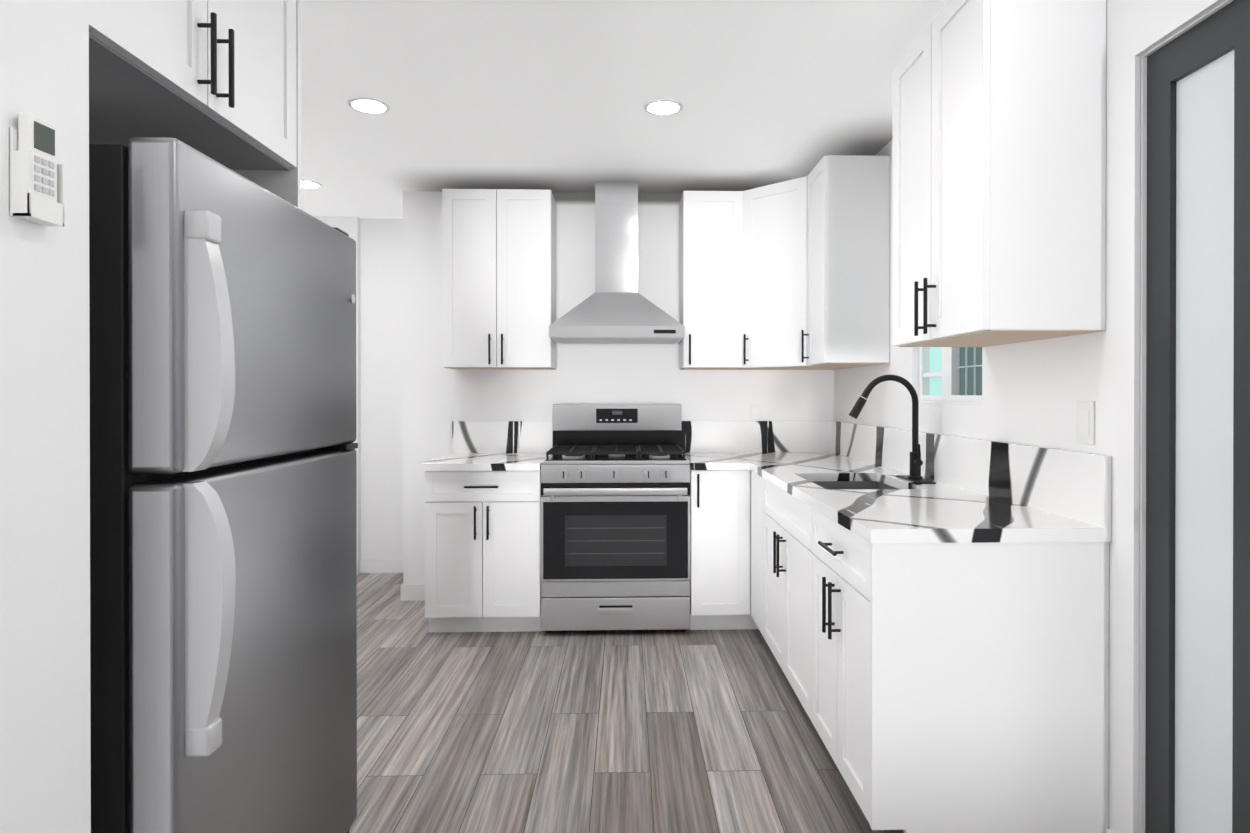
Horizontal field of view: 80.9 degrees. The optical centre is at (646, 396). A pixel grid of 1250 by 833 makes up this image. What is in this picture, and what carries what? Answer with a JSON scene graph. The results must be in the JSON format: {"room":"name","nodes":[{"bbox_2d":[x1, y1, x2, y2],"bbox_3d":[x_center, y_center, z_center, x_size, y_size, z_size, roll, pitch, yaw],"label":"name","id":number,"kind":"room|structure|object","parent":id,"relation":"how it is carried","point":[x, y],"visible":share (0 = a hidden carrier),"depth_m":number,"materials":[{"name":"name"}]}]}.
{"room":"kitchen","nodes":[
{"label":"kitchen","id":0,"kind":"room"},
{"bbox_2d":[0,0,90,832],"bbox_3d":[-2.137,0.011,-0.821,2.720,2.470,3.750,0,0,-2],"label":"wall","id":1,"kind":"structure","parent":0,"point":[45,757],"depth_m":1.01,"materials":[{"name":"white paint"}]},
{"bbox_2d":[10,113,64,226],"bbox_3d":[-0.815,-0.304,0.980,0.024,0.137,0.060,0,0,-2],"label":"alarm keypad","id":2,"kind":"object","parent":1,"relation":"attached to","point":[37,184],"visible":1,"depth_m":0.97,"materials":[{"name":"white plastic"}]},
{"bbox_2d":[313,216,402,573],"bbox_3d":[-2.583,-0.009,5.189,2.175,2.470,0.310,0,0,-2],"label":"wall","id":3,"kind":"structure","parent":0,"point":[379,345],"depth_m":5.11,"materials":[{"name":"white paint"}]},
{"bbox_2d":[349,573,884,832],"bbox_3d":[-1.034,1.279,1.366,5.050,0.080,8.050,0,0,-2],"label":"floor","id":4,"kind":"structure","parent":0,"point":[642,731],"depth_m":2.68,"materials":[{"name":"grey wood"}]},
{"bbox_2d":[89,137,357,832],"bbox_3d":[-1.141,0.399,1.588,0.850,1.677,0.806,0,0,-2],"label":"fridge","id":5,"kind":"object","parent":4,"relation":"on","point":[223,545],"visible":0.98,"depth_m":1.24,"materials":[{"name":"silver metal"}]},
{"bbox_2d":[231,0,300,208],"bbox_3d":[-1.295,0.036,2.025,0.663,2.400,0.019,0,0,-2],"label":"panel","id":6,"kind":"object","parent":4,"relation":"on","point":[285,185],"depth_m":2.02,"materials":[{"name":"white wood"}]},
{"bbox_2d":[425,470,541,631],"bbox_3d":[-0.852,0.802,4.077,0.589,0.855,0.735,0,0,-2],"label":"base cabinet","id":7,"kind":"object","parent":4,"relation":"on","point":[482,551],"visible":0.98,"depth_m":3.75,"materials":[{"name":"white wood"}]},
{"bbox_2d":[420,421,552,470],"bbox_3d":[-0.860,0.261,4.083,0.608,0.226,0.719,0,0,-2],"label":"countertop","id":8,"kind":"structure","parent":7,"relation":"on","point":[502,445],"depth_m":4.42,"materials":[{"name":"stone"}]},
{"bbox_2d":[541,404,689,632],"bbox_3d":[-0.169,0.637,4.054,0.764,1.185,0.733,0,0,-2],"label":"stove","id":9,"kind":"object","parent":4,"relation":"on","point":[615,517],"visible":1,"depth_m":3.76,"materials":[{"name":"silver metal"}]},
{"bbox_2d":[689,469,736,629],"bbox_3d":[0.369,0.802,4.131,0.305,0.856,0.697,0,0,-2],"label":"base cabinet","id":10,"kind":"object","parent":4,"relation":"on","point":[713,493],"depth_m":3.79,"materials":[{"name":"white wood"}]},
{"bbox_2d":[681,421,1111,542],"bbox_3d":[0.714,0.365,3.201,0.944,0.429,2.573,0,0,-2],"label":"countertop","id":11,"kind":"structure","parent":10,"relation":"on","point":[843,474],"depth_m":2.53,"materials":[{"name":"stone"}]},
{"bbox_2d":[849,375,935,483],"bbox_3d":[0.978,0.124,2.997,0.306,0.432,0.260,0,0,-2],"label":"faucet","id":12,"kind":"object","parent":11,"relation":"on","point":[916,462],"visible":1,"depth_m":2.99,"materials":[{"name":"black metal"}]},
{"bbox_2d":[737,470,800,668],"bbox_3d":[0.827,0.804,3.603,0.694,0.856,0.422,0,0,-2],"label":"base cabinet","id":13,"kind":"object","parent":4,"relation":"on","point":[768,517],"depth_m":3.30,"materials":[{"name":"white wood"}]},
{"bbox_2d":[801,501,1108,832],"bbox_3d":[0.897,0.808,2.271,0.632,0.856,0.681,0,0,-2],"label":"base cabinet","id":14,"kind":"object","parent":4,"relation":"on","point":[950,687],"depth_m":1.93,"materials":[{"name":"white wood"}]},
{"bbox_2d":[403,191,833,583],"bbox_3d":[-0.175,-0.008,4.939,2.625,2.470,0.950,0,0,-2],"label":"wall","id":15,"kind":"structure","parent":0,"point":[438,398],"depth_m":4.45,"materials":[{"name":"paint"}]},
{"bbox_2d":[442,189,555,369],"bbox_3d":[-0.851,-0.668,4.261,0.610,1.005,0.357,0,0,-2],"label":"upper cabinet","id":16,"kind":"object","parent":15,"relation":"attached to","point":[498,278],"visible":1,"depth_m":4.12,"materials":[{"name":"white wood"}]},
{"bbox_2d":[549,181,684,343],"bbox_3d":[-0.170,-0.781,4.219,0.740,0.916,0.480,0,0,-2],"label":"range hood","id":17,"kind":"object","parent":15,"relation":"attached to","point":[616,307],"visible":1,"depth_m":4.20,"materials":[{"name":"silver metal"}]},
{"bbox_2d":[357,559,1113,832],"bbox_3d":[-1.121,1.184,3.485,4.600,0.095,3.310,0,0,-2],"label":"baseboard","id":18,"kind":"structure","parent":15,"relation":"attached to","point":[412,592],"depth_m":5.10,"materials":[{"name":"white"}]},
{"bbox_2d":[750,404,760,420],"bbox_3d":[0.666,0.101,4.484,0.070,0.115,0.008,0,0,-2],"label":"electrical outlet","id":19,"kind":"object","parent":15,"relation":"attached to","point":[755,412],"visible":0.9,"depth_m":4.48,"materials":[{"name":"white plastic"}]},
{"bbox_2d":[679,155,889,369],"bbox_3d":[0.686,-0.668,4.010,0.952,1.005,0.947,0,0,-2],"label":"upper cabinet","id":20,"kind":"object","parent":15,"relation":"attached to","point":[793,274],"visible":1,"depth_m":3.95,"materials":[{"name":"white wood"}]},
{"bbox_2d":[301,0,948,218],"bbox_3d":[-1.034,-1.281,1.358,5.050,0.100,8.050,0,0,-2],"label":"ceiling","id":21,"kind":"structure","parent":0,"point":[554,96],"depth_m":2.96,"materials":[{"name":"paint"}]},
{"bbox_2d":[301,180,321,188],"bbox_3d":[-1.984,-1.238,4.267,0.169,0.007,0.169,0,0,-8],"label":"recessed light","id":22,"kind":"object","parent":21,"relation":"in","point":[308,184],"depth_m":4.26,"materials":[{"name":"white plastic"}]},
{"bbox_2d":[347,97,389,113],"bbox_3d":[-1.180,-1.235,3.110,0.169,0.007,0.169,0,0,-8],"label":"recessed light","id":23,"kind":"object","parent":21,"relation":"in","point":[364,105],"depth_m":3.10,"materials":[{"name":"white plastic"}]},
{"bbox_2d":[643,99,682,115],"bbox_3d":[0.070,-1.235,3.126,0.169,0.007,0.169,0,0,-8],"label":"recessed light","id":24,"kind":"object","parent":21,"relation":"in","point":[662,107],"depth_m":3.12,"materials":[{"name":"white plastic"}]},
{"bbox_2d":[834,0,1225,832],"bbox_3d":[1.304,0.004,1.430,0.130,2.470,8.050,0,0,-2],"label":"wall","id":25,"kind":"structure","parent":0,"point":[1034,392],"depth_m":2.18,"materials":[{"name":"white paint"}]},
{"bbox_2d":[918,347,981,404],"bbox_3d":[1.233,-0.344,2.952,0.074,0.744,0.638,0,0,-2],"label":"window","id":26,"kind":"structure","parent":25,"relation":"in","point":[950,375],"depth_m":2.95,"materials":[{"name":"white glass"}]},
{"bbox_2d":[892,0,1105,346],"bbox_3d":[1.028,-0.670,2.278,0.369,0.988,0.665,0,0,-2],"label":"upper cabinet","id":27,"kind":"object","parent":25,"relation":"attached to","point":[998,172],"visible":1,"depth_m":1.95,"materials":[{"name":"white wood"}]},
{"bbox_2d":[1077,401,1094,444],"bbox_3d":[1.218,0.071,2.035,0.008,0.120,0.075,0,0,-2],"label":"light switch","id":28,"kind":"object","parent":25,"relation":"attached to","point":[1085,422],"visible":1,"depth_m":2.03,"materials":[{"name":"white plastic"}]},
{"bbox_2d":[1116,0,1249,832],"bbox_3d":[1.282,0.164,1.345,0.177,2.150,1.090,0,0,-2],"label":"door frame","id":29,"kind":"structure","parent":25,"relation":"in","point":[1195,515],"depth_m":1.71,"materials":[{"name":"grey wood"}]},
{"bbox_3d":[-2.590,0.003,1.525,1.950,2.470,0.965,0,0,-2],"label":"wall","id":30,"kind":"structure","parent":0,"visible":0},
{"bbox_2d":[89,0,296,169],"bbox_3d":[-1.264,-0.893,1.550,0.699,0.538,0.921,0,0,-2],"label":"upper cabinet","id":31,"kind":"object","parent":30,"relation":"attached to","point":[215,80],"visible":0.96,"depth_m":1.64,"materials":[{"name":"white wood"}]}
]}

